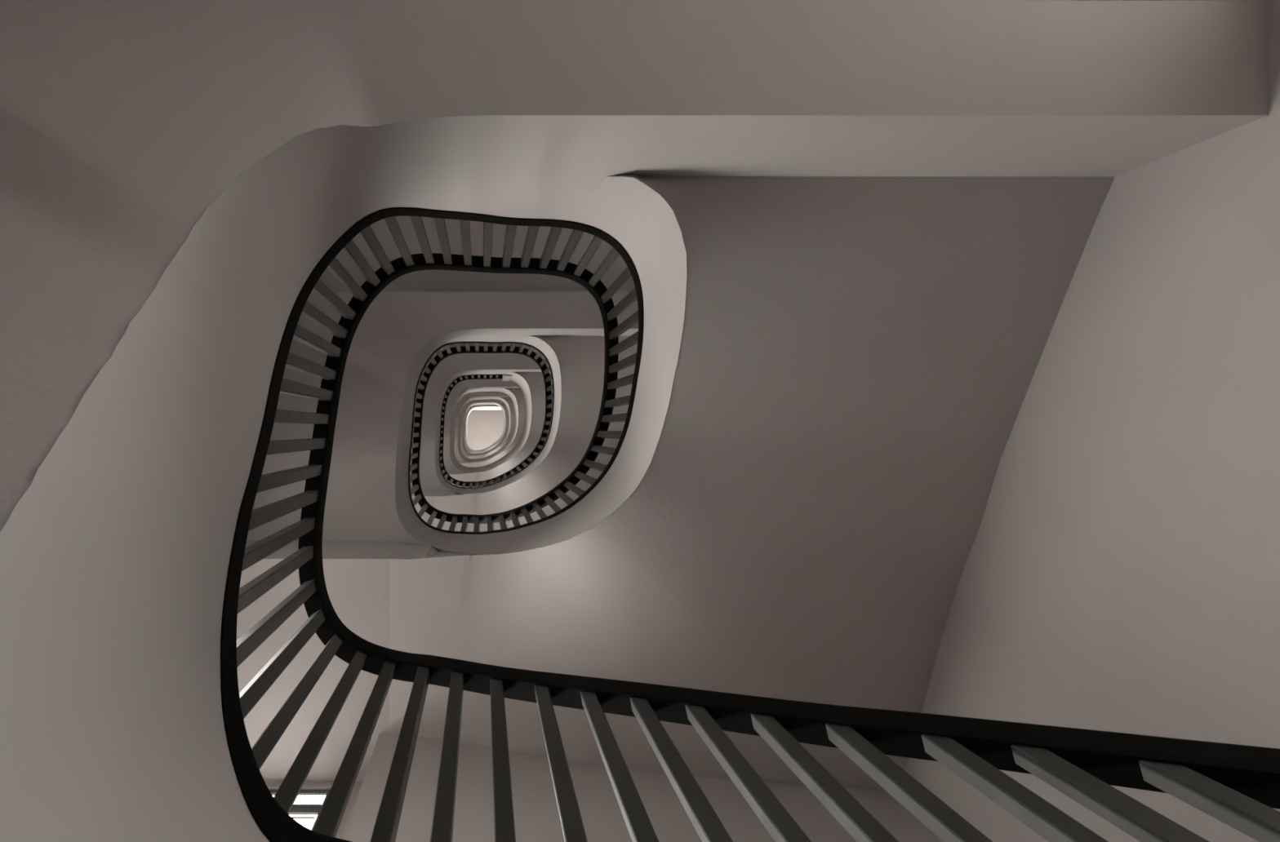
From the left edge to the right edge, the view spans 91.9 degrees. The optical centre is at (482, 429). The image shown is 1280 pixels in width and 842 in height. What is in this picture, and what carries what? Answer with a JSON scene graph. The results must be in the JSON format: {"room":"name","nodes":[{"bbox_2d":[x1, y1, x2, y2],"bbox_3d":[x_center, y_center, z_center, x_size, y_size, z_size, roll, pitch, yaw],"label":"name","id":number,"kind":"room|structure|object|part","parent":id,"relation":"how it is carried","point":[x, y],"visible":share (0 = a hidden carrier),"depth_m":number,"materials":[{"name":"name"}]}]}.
{"room":"stairwell","nodes":[
{"label":"stairwell","id":0,"kind":"room"},
{"bbox_2d":[264,782,362,839],"bbox_3d":[-1.190,2.158,13.200,1.220,29.400,0.236,0,-90,0],"label":"wall","id":1,"kind":"structure","parent":0,"point":[343,827],"depth_m":3.75,"materials":[{"name":"paint"}]},
{"bbox_2d":[269,790,329,831],"bbox_3d":[-1.324,2.266,2.315,0.752,2.902,0.020,0,-90,0],"label":"window","id":2,"kind":"structure","parent":1,"relation":"in","point":[296,810],"depth_m":3.59,"materials":[{"name":"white glass"}]},
{"bbox_2d":[319,216,635,292],"bbox_3d":[0.216,-1.890,5.769,4.032,0.140,1.340,0,-90,0],"label":"wall","id":3,"kind":"structure","parent":0,"point":[423,281],"depth_m":5.70,"materials":[{"name":"paint"}]},
{"bbox_2d":[466,410,504,450],"bbox_3d":[0.216,-0.158,28.044,4.232,0.288,5.004,0,-90,0],"label":"ceiling","id":4,"kind":"structure","parent":0,"point":[485,428],"depth_m":27.90,"materials":[{"name":"paint"}]},
{"bbox_2d":[442,343,529,347],"bbox_3d":[0.216,-1.890,9.369,4.032,0.140,1.340,0,-90,0],"label":"ceiling","id":5,"kind":"structure","parent":0,"point":[454,344],"depth_m":9.30,"materials":[{"name":"paint"}]},
{"bbox_2d":[472,407,502,410],"bbox_3d":[0.216,-0.934,25.830,4.032,4.140,0.080,0,-90,0],"label":"wall","id":6,"kind":"structure","parent":0,"point":[483,408],"depth_m":26.16,"materials":[{"name":"paint"}]},
{"bbox_2d":[0,0,1120,0],"bbox_3d":[0.216,-1.890,2.169,4.032,0.140,1.340,0,-90,0],"label":"ceiling","id":7,"kind":"structure","parent":0,"point":[0,0],"depth_m":2.10,"materials":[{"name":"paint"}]},
{"bbox_2d":[343,734,942,841],"bbox_3d":[0.786,1.990,13.200,2.892,29.400,0.100,0,-90,0],"label":"wall","id":8,"kind":"structure","parent":0,"point":[535,811],"depth_m":3.11,"materials":[{"name":"paint"}]},
{"bbox_2d":[905,0,1279,841],"bbox_3d":[2.282,-0.310,13.200,0.100,29.400,4.700,0,-90,0],"label":"wall","id":9,"kind":"structure","parent":0,"point":[1121,574],"depth_m":2.02,"materials":[{"name":"paint"}]},
{"bbox_3d":[0.160,1.280,-0.216,3.920,2.568,1.929,0,-90,0],"label":"stair","id":10,"kind":"structure","parent":0,"visible":0},
{"bbox_2d":[0,0,1268,841],"bbox_3d":[0.216,0.512,2.388,4.032,4.344,3.464,0,-90,0],"label":"staircase","id":11,"kind":"structure","parent":10,"relation":"on","point":[855,234],"depth_m":1.71,"materials":[{"name":"paint"}]},
{"bbox_2d":[246,292,638,555],"bbox_3d":[0.216,0.512,5.986,4.032,4.348,3.464,0,-90,0],"label":"staircase","id":12,"kind":"structure","parent":11,"relation":"on","point":[367,499],"depth_m":5.21,"materials":[{"name":"paint"}]},
{"bbox_2d":[409,347,552,494],"bbox_3d":[0.216,0.512,10.112,4.032,5.398,3.464,0,-90,0],"label":"staircase","id":13,"kind":"structure","parent":12,"relation":"on","point":[525,372],"depth_m":8.90,"materials":[{"name":"paint"}]},
{"bbox_2d":[443,378,524,473],"bbox_3d":[0.216,0.512,13.713,4.032,5.397,3.464,0,-90,0],"label":"staircase","id":14,"kind":"structure","parent":13,"relation":"on","point":[512,389],"depth_m":12.61,"materials":[{"name":"paint"}]},
{"bbox_2d":[453,391,514,462],"bbox_3d":[0.216,0.512,17.311,4.032,5.400,3.464,0,-90,0],"label":"staircase","id":15,"kind":"structure","parent":14,"relation":"on","point":[504,398],"depth_m":16.45,"materials":[{"name":"paint"}]},
{"bbox_2d":[460,400,508,456],"bbox_3d":[0.216,0.512,20.913,4.032,5.396,3.464,0,-90,0],"label":"staircase","id":16,"kind":"structure","parent":15,"relation":"on","point":[474,402],"depth_m":20.11,"materials":[{"name":"paint"}]},
{"bbox_2d":[464,404,499,452],"bbox_3d":[0.216,-0.157,23.432,4.032,3.238,2.126,0,-90,0],"label":"staircase","id":17,"kind":"structure","parent":16,"relation":"on","point":[477,406],"depth_m":23.27,"materials":[{"name":"paint"}]},
{"bbox_2d":[220,207,1279,841],"bbox_3d":[0.704,-0.048,5.005,2.818,11.590,1.872,0,-90,0],"label":"stair railing","id":18,"kind":"object","parent":11,"relation":"attached to","point":[1237,786],"visible":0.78,"depth_m":1.50,"materials":[{"name":"metal"}]},
{"bbox_3d":[0.709,-0.046,4.544,2.800,10.669,1.840,0,-90,0],"label":"rail","id":19,"kind":"part","parent":18,"relation":"part of","materials":[{"name":"black metal"}]},
{"bbox_3d":[0.410,-0.927,10.260,0.116,1.080,0.114,0,-90,0],"label":"newel post","id":20,"kind":"part","parent":18,"relation":"part of","materials":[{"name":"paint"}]}
]}

